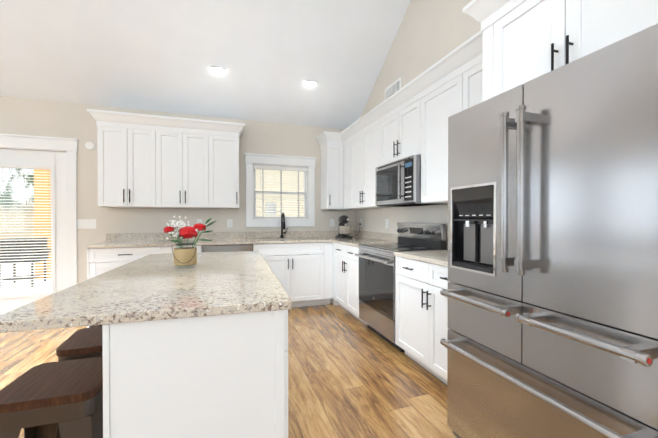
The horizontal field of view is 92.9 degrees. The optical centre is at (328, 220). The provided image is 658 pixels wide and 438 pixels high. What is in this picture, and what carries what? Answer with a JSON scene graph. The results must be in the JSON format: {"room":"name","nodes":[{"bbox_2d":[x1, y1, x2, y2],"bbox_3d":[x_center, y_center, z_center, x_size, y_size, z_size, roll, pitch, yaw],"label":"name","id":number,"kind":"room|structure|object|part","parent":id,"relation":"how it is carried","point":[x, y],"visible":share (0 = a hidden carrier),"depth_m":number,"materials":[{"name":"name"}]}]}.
{"room":"kitchen","nodes":[
{"label":"kitchen","id":0,"kind":"room"},
{"bbox_2d":[0,96,354,283],"bbox_3d":[-3.094,-0.153,3.977,7.660,2.660,0.140,0,0,-19],"label":"wall","id":1,"kind":"structure","parent":0,"point":[32,117],"depth_m":4.09,"materials":[{"name":"paint"}]},
{"bbox_2d":[0,149,66,314],"bbox_3d":[-3.680,0.157,3.755,0.928,2.012,0.057,0,0,-19],"label":"entry door","id":2,"kind":"structure","parent":1,"relation":"in","point":[55,162],"depth_m":3.83,"materials":[{"name":"white wood"}]},
{"bbox_2d":[0,165,51,292],"bbox_3d":[-3.688,0.098,3.753,0.592,1.508,0.028,0,0,-19],"label":"door blind","id":3,"kind":"object","parent":2,"relation":"attached to","point":[27,167],"visible":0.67,"depth_m":3.76,"materials":[{"name":"white plastic"}]},
{"bbox_2d":[0,134,78,287],"bbox_3d":[-3.688,0.083,3.755,1.184,2.192,0.180,0,0,-19],"label":"door frame","id":4,"kind":"structure","parent":1,"relation":"attached to","point":[69,146],"depth_m":3.84,"materials":[{"name":"white wood"}]},
{"bbox_2d":[77,219,95,228],"bbox_3d":[-3.038,0.038,3.919,0.189,0.114,0.009,0,0,-19],"label":"switch plate","id":5,"kind":"object","parent":1,"relation":"attached to","point":[86,223],"visible":1,"depth_m":3.91,"materials":[{"name":"white plastic"}]},
{"bbox_2d":[85,142,94,149],"bbox_3d":[-2.995,-0.942,3.916,0.104,0.104,0.028,0,0,-19],"label":"smoke detector","id":6,"kind":"object","parent":1,"relation":"attached to","point":[89,145],"visible":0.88,"depth_m":3.91,"materials":[{"name":"white plastic"}]},
{"bbox_2d":[87,109,244,208],"bbox_3d":[-2.004,-0.729,4.049,1.753,1.112,0.414,0,0,-19],"label":"upper cabinet","id":7,"kind":"object","parent":1,"relation":"attached to","point":[149,161],"visible":1,"depth_m":3.90,"materials":[{"name":"white wood"}]},
{"bbox_2d":[227,219,232,226],"bbox_3d":[-1.417,0.033,4.471,0.072,0.116,0.008,0,0,-19],"label":"electrical outlet plate","id":8,"kind":"object","parent":1,"relation":"attached to","point":[230,222],"depth_m":4.47,"materials":[{"name":"white plastic"}]},
{"bbox_2d":[244,153,316,226],"bbox_3d":[-0.733,-0.448,4.758,1.083,1.067,0.180,0,0,-19],"label":"window","id":9,"kind":"structure","parent":1,"relation":"in","point":[252,159],"depth_m":4.72,"materials":[{"name":"white wood"}]},
{"bbox_3d":[-0.747,-0.429,4.801,0.821,0.796,0.060,0,0,-19],"label":"window sash","id":10,"kind":"part","parent":9,"relation":"part of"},
{"bbox_2d":[253,165,307,218],"bbox_3d":[-0.726,-0.428,4.739,0.815,0.793,0.060,0,0,-19],"label":"window blind","id":11,"kind":"object","parent":9,"relation":"attached to","point":[280,168],"visible":0.96,"depth_m":4.72,"materials":[{"name":"white plastic"}]},
{"bbox_2d":[321,146,339,209],"bbox_3d":[0.058,-0.730,4.760,0.267,1.102,0.398,0,0,-19],"label":"upper cabinet","id":12,"kind":"object","parent":1,"relation":"attached to","point":[330,156],"depth_m":4.64,"materials":[{"name":"white wood"}]},
{"bbox_2d":[330,219,334,225],"bbox_3d":[0.054,0.029,4.972,0.072,0.116,0.008,0,0,-19],"label":"electrical outlet plate","id":13,"kind":"object","parent":1,"relation":"attached to","point":[332,221],"depth_m":4.97,"materials":[{"name":"white plastic"}]},
{"bbox_2d":[316,30,481,149],"bbox_3d":[0.471,-1.197,3.393,0.323,0.167,3.244,0,0,-19],"label":"crown molding","id":14,"kind":"structure","parent":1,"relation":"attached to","point":[467,55],"depth_m":2.81,"materials":[{"name":"white wood"}]},
{"bbox_2d":[0,0,410,129],"bbox_3d":[-1.725,-2.819,-0.063,7.760,3.112,8.850,0,0,-19],"label":"ceiling","id":15,"kind":"structure","parent":0,"point":[271,56],"depth_m":3.65,"materials":[{"name":"paint"}]},
{"bbox_2d":[211,66,225,71],"bbox_3d":[-1.352,-1.872,3.821,0.170,0.107,0.145,0,1,-25],"label":"recessed light","id":16,"kind":"object","parent":15,"relation":"in","point":[217,69],"depth_m":3.79,"materials":[{"name":"white plastic"}]},
{"bbox_2d":[305,80,316,84],"bbox_3d":[-0.241,-1.875,4.200,0.170,0.107,0.145,0,1,-25],"label":"recessed light","id":17,"kind":"object","parent":15,"relation":"in","point":[308,82],"depth_m":4.16,"materials":[{"name":"white plastic"}]},
{"bbox_2d":[0,303,457,437],"bbox_3d":[-1.725,1.270,-0.030,7.660,0.120,8.630,0,0,-19],"label":"floor","id":18,"kind":"structure","parent":0,"point":[350,375],"depth_m":2.38,"materials":[{"name":"brown wood"}]},
{"bbox_2d":[0,357,102,437],"bbox_3d":[-1.010,0.894,1.188,0.414,0.609,0.416,0,0,-17],"label":"stool","id":19,"kind":"object","parent":18,"relation":"on","point":[44,400],"visible":0.69,"depth_m":1.08,"materials":[{"name":"brown wood"}]},
{"bbox_2d":[55,326,102,437],"bbox_3d":[-1.155,0.891,1.614,0.414,0.609,0.416,0,0,-22],"label":"stool","id":20,"kind":"object","parent":18,"relation":"on","point":[84,343],"visible":0.21,"depth_m":1.48,"materials":[{"name":"brown wood"}]},
{"bbox_2d":[87,246,166,327],"bbox_3d":[-2.367,0.736,3.824,0.776,0.880,0.628,0,0,-19],"label":"base cabinet","id":21,"kind":"object","parent":18,"relation":"on","point":[99,260],"depth_m":3.48,"materials":[{"name":"white wood"}]},
{"bbox_2d":[167,245,201,252],"bbox_3d":[-1.876,0.735,3.991,0.501,0.880,0.628,0,0,-19],"label":"base cabinet","id":22,"kind":"object","parent":18,"relation":"on","point":[169,248],"depth_m":3.68,"materials":[{"name":"white wood"}]},
{"bbox_2d":[102,309,288,437],"bbox_3d":[-0.651,0.752,1.893,0.618,0.881,1.736,0,0,-16],"label":"kitchen island","id":23,"kind":"object","parent":18,"relation":"on","point":[220,376],"visible":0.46,"depth_m":1.05,"materials":[{"name":"white wood"}]},
{"bbox_2d":[0,251,291,332],"bbox_3d":[-0.803,0.293,1.845,0.880,0.032,1.780,0,0,-16],"label":"island countertop","id":24,"kind":"structure","parent":23,"relation":"on","point":[150,287],"depth_m":1.19,"materials":[{"name":"stone"}]},
{"bbox_2d":[163,216,216,267],"bbox_3d":[-0.832,0.122,1.883,0.294,0.309,0.156,0,0,-19],"label":"flower arrangement","id":25,"kind":"object","parent":24,"relation":"on","point":[185,256],"visible":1,"depth_m":1.84,"materials":[{"name":"red plant"}]},
{"bbox_2d":[202,244,252,251],"bbox_3d":[-1.341,0.737,4.144,0.604,0.874,0.588,0,0,-19],"label":"dishwasher","id":26,"kind":"object","parent":18,"relation":"on","point":[227,248],"visible":0.19,"depth_m":3.86,"materials":[{"name":"silver metal"}]},
{"bbox_2d":[261,254,326,307],"bbox_3d":[-0.615,0.842,4.422,0.944,0.658,0.628,0,0,-19],"label":"base cabinet","id":27,"kind":"object","parent":18,"relation":"on","point":[305,280],"depth_m":4.19,"materials":[{"name":"white wood"}]},
{"bbox_2d":[330,242,333,304],"bbox_3d":[0.246,0.729,4.713,0.583,0.880,0.628,0,0,-19],"label":"base cabinet","id":28,"kind":"object","parent":18,"relation":"on","point":[331,300],"depth_m":4.29,"materials":[{"name":"white wood"}]},
{"bbox_2d":[86,231,329,247],"bbox_3d":[-1.104,0.224,4.232,3.446,0.132,0.663,0,0,-19],"label":"countertop","id":29,"kind":"structure","parent":28,"relation":"on","point":[121,240],"depth_m":4.14,"materials":[{"name":"stone"}]},
{"bbox_2d":[280,213,287,237],"bbox_3d":[-0.645,0.066,4.596,0.116,0.377,0.212,0,0,-19],"label":"faucet","id":30,"kind":"object","parent":29,"relation":"on","point":[282,223],"visible":1,"depth_m":4.65,"materials":[{"name":"black metal"}]},
{"bbox_2d":[336,215,360,237],"bbox_3d":[0.308,0.082,4.718,0.446,0.342,0.321,0,0,-19],"label":"stand mixer","id":31,"kind":"object","parent":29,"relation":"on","point":[344,231],"visible":1,"depth_m":4.59,"materials":[{"name":"grey plastic"}]},
{"bbox_2d":[334,243,366,324],"bbox_3d":[0.493,0.735,3.958,0.603,0.880,0.802,0,0,-19],"label":"base cabinet","id":32,"kind":"object","parent":18,"relation":"on","point":[346,265],"depth_m":3.82,"materials":[{"name":"white wood"}]},
{"bbox_2d":[330,230,398,247],"bbox_3d":[0.475,0.226,3.972,0.626,0.132,0.847,0,0,-19],"label":"countertop","id":33,"kind":"structure","parent":32,"relation":"on","point":[363,237],"depth_m":4.23,"materials":[{"name":"stone"}]},
{"bbox_2d":[355,222,445,351],"bbox_3d":[0.681,0.600,3.193,0.624,1.164,0.760,0,0,-19],"label":"range","id":34,"kind":"object","parent":18,"relation":"on","point":[377,273],"visible":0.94,"depth_m":3.07,"materials":[{"name":"silver metal"}]},
{"bbox_2d":[395,256,449,384],"bbox_3d":[1.020,0.747,2.410,0.603,0.880,0.937,0,0,-19],"label":"base cabinet","id":35,"kind":"object","parent":18,"relation":"on","point":[421,317],"depth_m":2.39,"materials":[{"name":"white wood"}]},
{"bbox_2d":[390,238,447,266],"bbox_3d":[1.011,0.239,2.403,0.621,0.132,0.937,0,0,-19],"label":"countertop","id":36,"kind":"structure","parent":35,"relation":"on","point":[438,257],"depth_m":2.51,"materials":[{"name":"stone"}]},
{"bbox_2d":[440,23,657,437],"bbox_3d":[1.147,0.315,1.403,0.893,1.763,0.925,0,0,-19],"label":"fridge","id":37,"kind":"object","parent":18,"relation":"on","point":[551,293],"visible":1,"depth_m":1.15,"materials":[{"name":"silver metal"}]},
{"bbox_2d":[355,0,480,249],"bbox_3d":[1.834,-1.527,1.160,0.140,5.455,8.630,0,0,-19],"label":"wall","id":38,"kind":"structure","parent":0,"point":[430,33],"depth_m":3.45,"materials":[{"name":"paint"}]},
{"bbox_2d":[340,142,351,209],"bbox_3d":[0.390,-0.729,4.567,0.397,1.102,0.340,0,0,-19],"label":"upper cabinet","id":39,"kind":"object","parent":38,"relation":"attached to","point":[346,150],"depth_m":4.56,"materials":[{"name":"white wood"}]},
{"bbox_2d":[352,138,359,209],"bbox_3d":[0.527,-0.726,4.257,0.337,1.102,0.575,0,0,-19],"label":"upper cabinet","id":40,"kind":"object","parent":38,"relation":"attached to","point":[355,141],"depth_m":4.24,"materials":[{"name":"white wood"}]},
{"bbox_2d":[360,122,389,208],"bbox_3d":[0.673,-0.723,3.827,0.337,1.102,0.575,0,0,-19],"label":"upper cabinet","id":41,"kind":"object","parent":38,"relation":"attached to","point":[372,143],"depth_m":3.82,"materials":[{"name":"white wood"}]},
{"bbox_2d":[385,219,388,227],"bbox_3d":[0.759,0.036,4.097,0.008,0.116,0.072,0,0,-19],"label":"electrical outlet plate","id":42,"kind":"object","parent":38,"relation":"attached to","point":[386,220],"depth_m":4.09,"materials":[{"name":"white plastic"}]},
{"bbox_2d":[384,118,391,164],"bbox_3d":[0.818,-0.940,3.401,0.337,0.660,0.440,0,0,-19],"label":"upper cabinet","id":43,"kind":"object","parent":38,"relation":"attached to","point":[387,125],"depth_m":3.40,"materials":[{"name":"white wood"}]},
{"bbox_2d":[385,77,401,99],"bbox_3d":[0.800,-1.648,3.947,0.021,0.180,0.395,0,0,-19],"label":"air vent","id":44,"kind":"object","parent":38,"relation":"in","point":[392,88],"visible":0.75,"depth_m":3.92,"materials":[{"name":"white plastic"}]},
{"bbox_2d":[392,102,419,161],"bbox_3d":[0.921,-0.938,3.098,0.337,0.660,0.440,0,0,-19],"label":"upper cabinet","id":45,"kind":"object","parent":38,"relation":"attached to","point":[410,118],"depth_m":3.07,"materials":[{"name":"white wood"}]},
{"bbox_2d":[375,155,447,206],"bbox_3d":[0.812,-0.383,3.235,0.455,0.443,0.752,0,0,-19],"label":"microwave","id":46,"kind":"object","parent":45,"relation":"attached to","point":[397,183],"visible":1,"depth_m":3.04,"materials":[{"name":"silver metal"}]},
{"bbox_2d":[420,82,451,202],"bbox_3d":[1.076,-0.713,2.646,0.337,1.102,0.640,0,0,-19],"label":"upper cabinet","id":47,"kind":"object","parent":38,"relation":"attached to","point":[435,110],"depth_m":2.65,"materials":[{"name":"white wood"}]},
{"bbox_2d":[452,62,481,114],"bbox_3d":[1.223,-0.709,2.212,0.337,1.102,0.516,0,0,-19],"label":"upper cabinet","id":48,"kind":"object","parent":38,"relation":"attached to","point":[466,89],"depth_m":2.29,"materials":[{"name":"white wood"}]},
{"bbox_2d":[463,0,657,101],"bbox_3d":[1.304,-0.034,1.446,0.684,2.460,1.142,0,0,-19],"label":"upper cabinet","id":49,"kind":"object","parent":38,"relation":"attached to","point":[524,41],"visible":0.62,"depth_m":1.49,"materials":[{"name":"white wood"}]},
{"label":"outside","id":50,"kind":"structure","parent":0,"visible":0},
{"bbox_2d":[1,263,34,270],"bbox_3d":[-4.543,1.355,8.245,19.380,0.175,8.848,0,0,-19],"label":"ground","id":51,"kind":"structure","parent":50,"point":[17,266],"depth_m":8.59,"materials":[{"name":"white"}]},
{"bbox_2d":[0,169,51,294],"bbox_3d":[-5.530,-0.376,5.576,5.400,3.320,4.458,0,0,-19],"label":"porch","id":52,"kind":"object","parent":51,"relation":"on","point":[42,175],"depth_m":6.26,"materials":[{"name":"white"}]},
{"bbox_2d":[0,238,50,287],"bbox_3d":[-5.477,0.748,5.740,0.760,0.849,0.500,0,0,-19],"label":"patio table","id":53,"kind":"object","parent":52,"relation":"on","point":[25,240],"depth_m":5.53,"materials":[{"name":"black"}]},
{"bbox_2d":[256,169,303,215],"bbox_3d":[-1.281,-0.526,7.677,3.600,3.595,0.042,0,0,-19],"label":"siding","id":54,"kind":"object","parent":51,"relation":"on","point":[286,174],"depth_m":7.70,"materials":[{"name":"beige"}]},
{"bbox_2d":[0,165,284,238],"bbox_3d":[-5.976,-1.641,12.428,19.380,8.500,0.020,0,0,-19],"label":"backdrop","id":55,"kind":"structure","parent":50,"point":[16,177],"depth_m":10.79,"materials":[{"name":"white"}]}
]}

